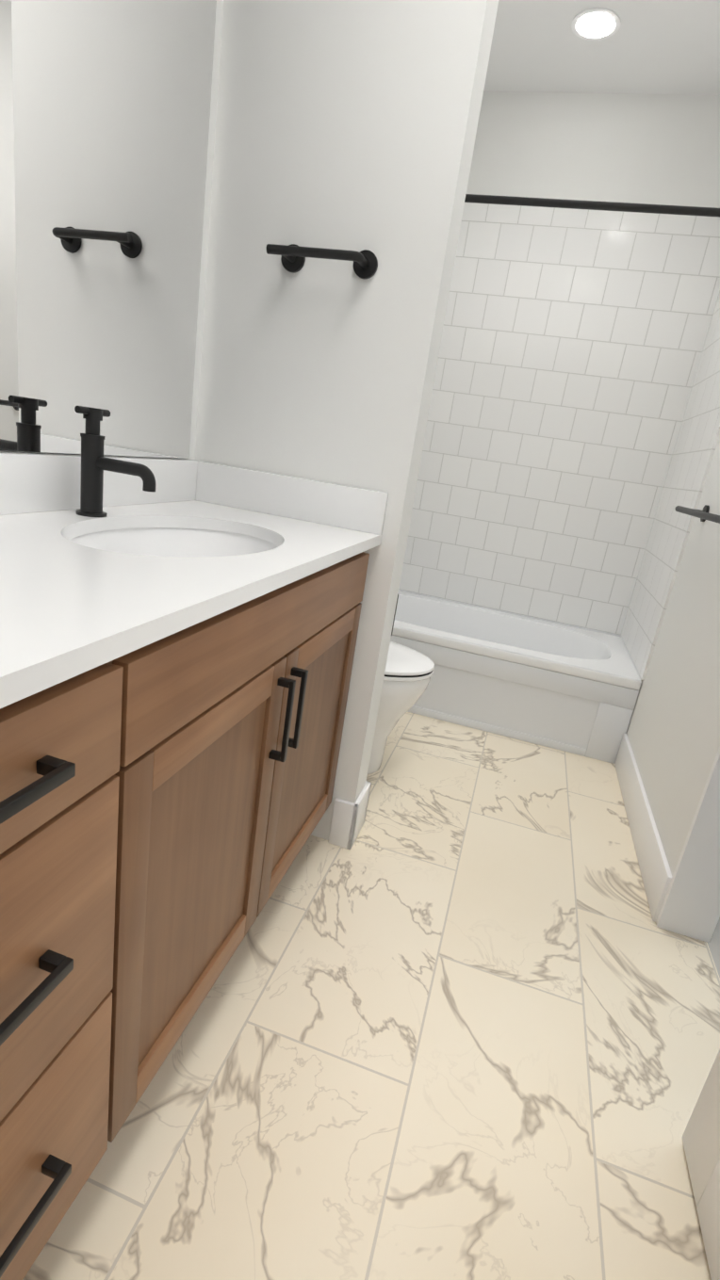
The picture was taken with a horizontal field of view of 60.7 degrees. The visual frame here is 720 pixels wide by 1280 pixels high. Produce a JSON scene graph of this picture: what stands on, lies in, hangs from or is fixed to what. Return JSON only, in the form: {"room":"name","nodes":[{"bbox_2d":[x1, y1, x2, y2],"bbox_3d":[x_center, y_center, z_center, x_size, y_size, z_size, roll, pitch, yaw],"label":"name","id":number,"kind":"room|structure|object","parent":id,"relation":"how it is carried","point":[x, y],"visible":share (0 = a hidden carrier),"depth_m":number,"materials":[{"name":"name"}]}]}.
{"room":"bathroom","nodes":[
{"label":"bathroom","id":0,"kind":"room"},
{"bbox_2d":[0,452,199,515],"bbox_3d":[-0.711,-0.164,0.668,0.020,0.100,2.046,13,18,13],"label":"backsplash","id":1,"kind":"structure","parent":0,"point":[28,482],"depth_m":1.13,"materials":[{"name":"white stone"}]},
{"bbox_2d":[0,0,223,459],"bbox_3d":[-0.486,-0.751,1.377,0.120,2.650,4.120,13,18,13],"label":"wall","id":2,"kind":"structure","parent":0,"point":[210,152],"depth_m":1.43,"materials":[{"name":"white paint"}]},
{"bbox_2d":[0,0,216,458],"bbox_3d":[-0.636,-0.689,0.511,0.008,1.001,1.960,13,18,13],"label":"mirror","id":3,"kind":"object","parent":2,"relation":"attached to","point":[105,110],"visible":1,"depth_m":1.12,"materials":[{"name":"clear glass"}]},
{"bbox_3d":[0.008,-1.110,2.825,0.010,1.838,0.739,13,18,13],"label":"wall tile","id":4,"kind":"structure","parent":2,"relation":"attached to","visible":0},
{"bbox_2d":[464,194,719,217],"bbox_3d":[0.694,-1.532,2.158,1.408,0.060,0.060,13,18,13],"label":"rail","id":5,"kind":"object","parent":4,"relation":"attached to","point":[603,205],"visible":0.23,"depth_m":2.12,"materials":[{"name":"black metal"}]},
{"bbox_2d":[194,0,498,840],"bbox_3d":[-0.098,-0.731,1.503,0.570,2.650,0.120,13,18,13],"label":"wall","id":6,"kind":"structure","parent":0,"point":[347,124],"depth_m":1.39,"materials":[{"name":"white paint"}]},
{"bbox_2d":[195,460,388,534],"bbox_3d":[-0.180,-0.360,1.548,0.506,0.100,0.020,13,18,13],"label":"backsplash","id":7,"kind":"structure","parent":6,"relation":"attached to","point":[359,509],"depth_m":1.53,"materials":[{"name":"white stone"}]},
{"bbox_2d":[266,243,377,279],"bbox_3d":[-0.083,-0.849,1.363,0.239,0.056,0.070,13,18,13],"label":"towel bar","id":8,"kind":"object","parent":6,"relation":"attached to","point":[364,261],"visible":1,"depth_m":1.35,"materials":[{"name":"black metal"}]},
{"bbox_2d":[329,780,371,839],"bbox_3d":[-0.249,0.441,1.922,0.564,0.145,0.044,13,18,13],"label":"baseboard","id":9,"kind":"structure","parent":6,"relation":"attached to","point":[348,820],"depth_m":1.75,"materials":[{"name":"white paint"}]},
{"bbox_2d":[390,593,398,635],"bbox_3d":[0.083,-0.065,1.741,0.040,0.124,0.086,13,18,13],"label":"paper holder","id":10,"kind":"object","parent":6,"relation":"attached to","point":[395,614],"visible":0.04,"depth_m":1.77,"materials":[{"name":"black"}]},
{"bbox_2d":[22,712,719,1279],"bbox_3d":[1.823,0.898,1.833,5.020,0.060,5.420,13,18,13],"label":"floor","id":11,"kind":"structure","parent":0,"point":[456,1017],"depth_m":1.18,"materials":[{"name":"tile"}]},
{"bbox_2d":[0,537,381,1279],"bbox_3d":[-0.541,0.376,0.763,0.536,0.875,2.046,13,18,13],"label":"bathroom vanity","id":12,"kind":"object","parent":11,"relation":"on","point":[177,643],"depth_m":0.76,"materials":[{"name":"brown wood"}]},
{"bbox_2d":[0,500,382,692],"bbox_3d":[-0.480,-0.050,0.630,0.526,0.025,2.046,13,18,13],"label":"countertop","id":13,"kind":"structure","parent":12,"relation":"on","point":[63,601],"depth_m":0.78,"materials":[{"name":"white stone"}]},
{"bbox_2d":[67,405,162,515],"bbox_3d":[-0.444,-0.316,1.126,0.160,0.192,0.080,13,18,13],"label":"faucet","id":14,"kind":"object","parent":13,"relation":"on","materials":[{"name":"black metal"}]},
{"bbox_2d":[48,515,282,564],"bbox_3d":[-0.333,-0.110,1.154,0.344,0.155,0.498,13,18,13],"label":"sink","id":15,"kind":"object","parent":13,"relation":"in","point":[178,537],"depth_m":1.32,"materials":[{"name":"white ceramic"}]},
{"bbox_2d":[367,641,434,774],"bbox_3d":[-0.066,0.045,2.162,0.660,0.802,0.410,13,18,13],"label":"toilet","id":16,"kind":"object","parent":11,"relation":"on","point":[408,672],"visible":0.21,"depth_m":2.06,"materials":[{"name":"white ceramic"}]},
{"bbox_2d":[389,589,642,763],"bbox_3d":[0.521,0.093,2.999,1.424,0.383,0.728,13,18,13],"label":"bathtub","id":17,"kind":"object","parent":11,"relation":"on","point":[560,686],"visible":0.58,"depth_m":2.64,"materials":[{"name":"white ceramic"}]},
{"bbox_2d":[402,91,719,633],"bbox_3d":[0.861,-1.070,3.044,1.550,2.650,0.120,13,18,13],"label":"wall","id":18,"kind":"structure","parent":0,"point":[647,149],"depth_m":2.65,"materials":[{"name":"white paint"}]},
{"bbox_2d":[398,202,719,634],"bbox_3d":[0.783,-1.047,3.003,1.410,1.838,0.010,13,18,13],"label":"wall tile","id":19,"kind":"structure","parent":18,"relation":"attached to","point":[571,346],"depth_m":2.93,"materials":[{"name":"white tile"}]},
{"bbox_2d":[483,0,719,95],"bbox_3d":[0.447,-1.860,0.798,1.670,0.060,4.120,13,18,13],"label":"ceiling","id":20,"kind":"structure","parent":0,"point":[660,46],"depth_m":2.34,"materials":[{"name":"white paint"}]},
{"bbox_2d":[570,7,620,40],"bbox_3d":[0.846,-2.211,2.212,0.170,0.006,0.170,13,18,13],"label":"recessed light","id":21,"kind":"object","parent":20,"relation":"in","point":[595,24],"visible":1,"depth_m":2.20,"materials":[{"name":"white paint"}]},
{"bbox_2d":[626,435,719,875],"bbox_3d":[0.986,-0.413,1.028,0.120,2.650,3.880,13,18,13],"label":"wall","id":22,"kind":"structure","parent":0,"point":[672,732],"depth_m":1.92,"materials":[{"name":"white paint"}]},
{"bbox_2d":[614,733,672,922],"bbox_3d":[0.941,0.572,2.089,0.014,0.145,0.969,13,18,13],"label":"baseboard","id":23,"kind":"structure","parent":22,"relation":"attached to","point":[655,870],"depth_m":1.93,"materials":[{"name":"white paint"}]},
{"bbox_2d":[620,290,719,680],"bbox_3d":[1.356,-0.801,2.505,0.010,1.838,0.739,13,18,13],"label":"wall tile","id":24,"kind":"structure","parent":22,"relation":"attached to","point":[698,434],"depth_m":2.54,"materials":[{"name":"white tile"}]},
{"bbox_2d":[655,745,719,942],"bbox_3d":[0.891,-0.053,0.975,0.129,1.975,0.810,13,18,13],"label":"door frame","id":25,"kind":"structure","parent":22,"relation":"attached to","point":[690,906],"depth_m":1.58,"materials":[{"name":"white paint"}]},
{"bbox_2d":[674,504,719,523],"bbox_3d":[1.059,-0.364,1.831,0.080,0.056,0.795,13,18,13],"label":"towel bar","id":26,"kind":"object","parent":22,"relation":"attached to","point":[703,514],"visible":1,"depth_m":1.92,"materials":[{"name":"black metal"}]},
{"bbox_2d":[680,1049,719,1279],"bbox_3d":[0.614,0.071,0.386,0.038,1.988,0.900,13,18,13],"label":"door","id":27,"kind":"structure","parent":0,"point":[700,1137],"depth_m":1.00,"materials":[{"name":"white paint"}]}
]}

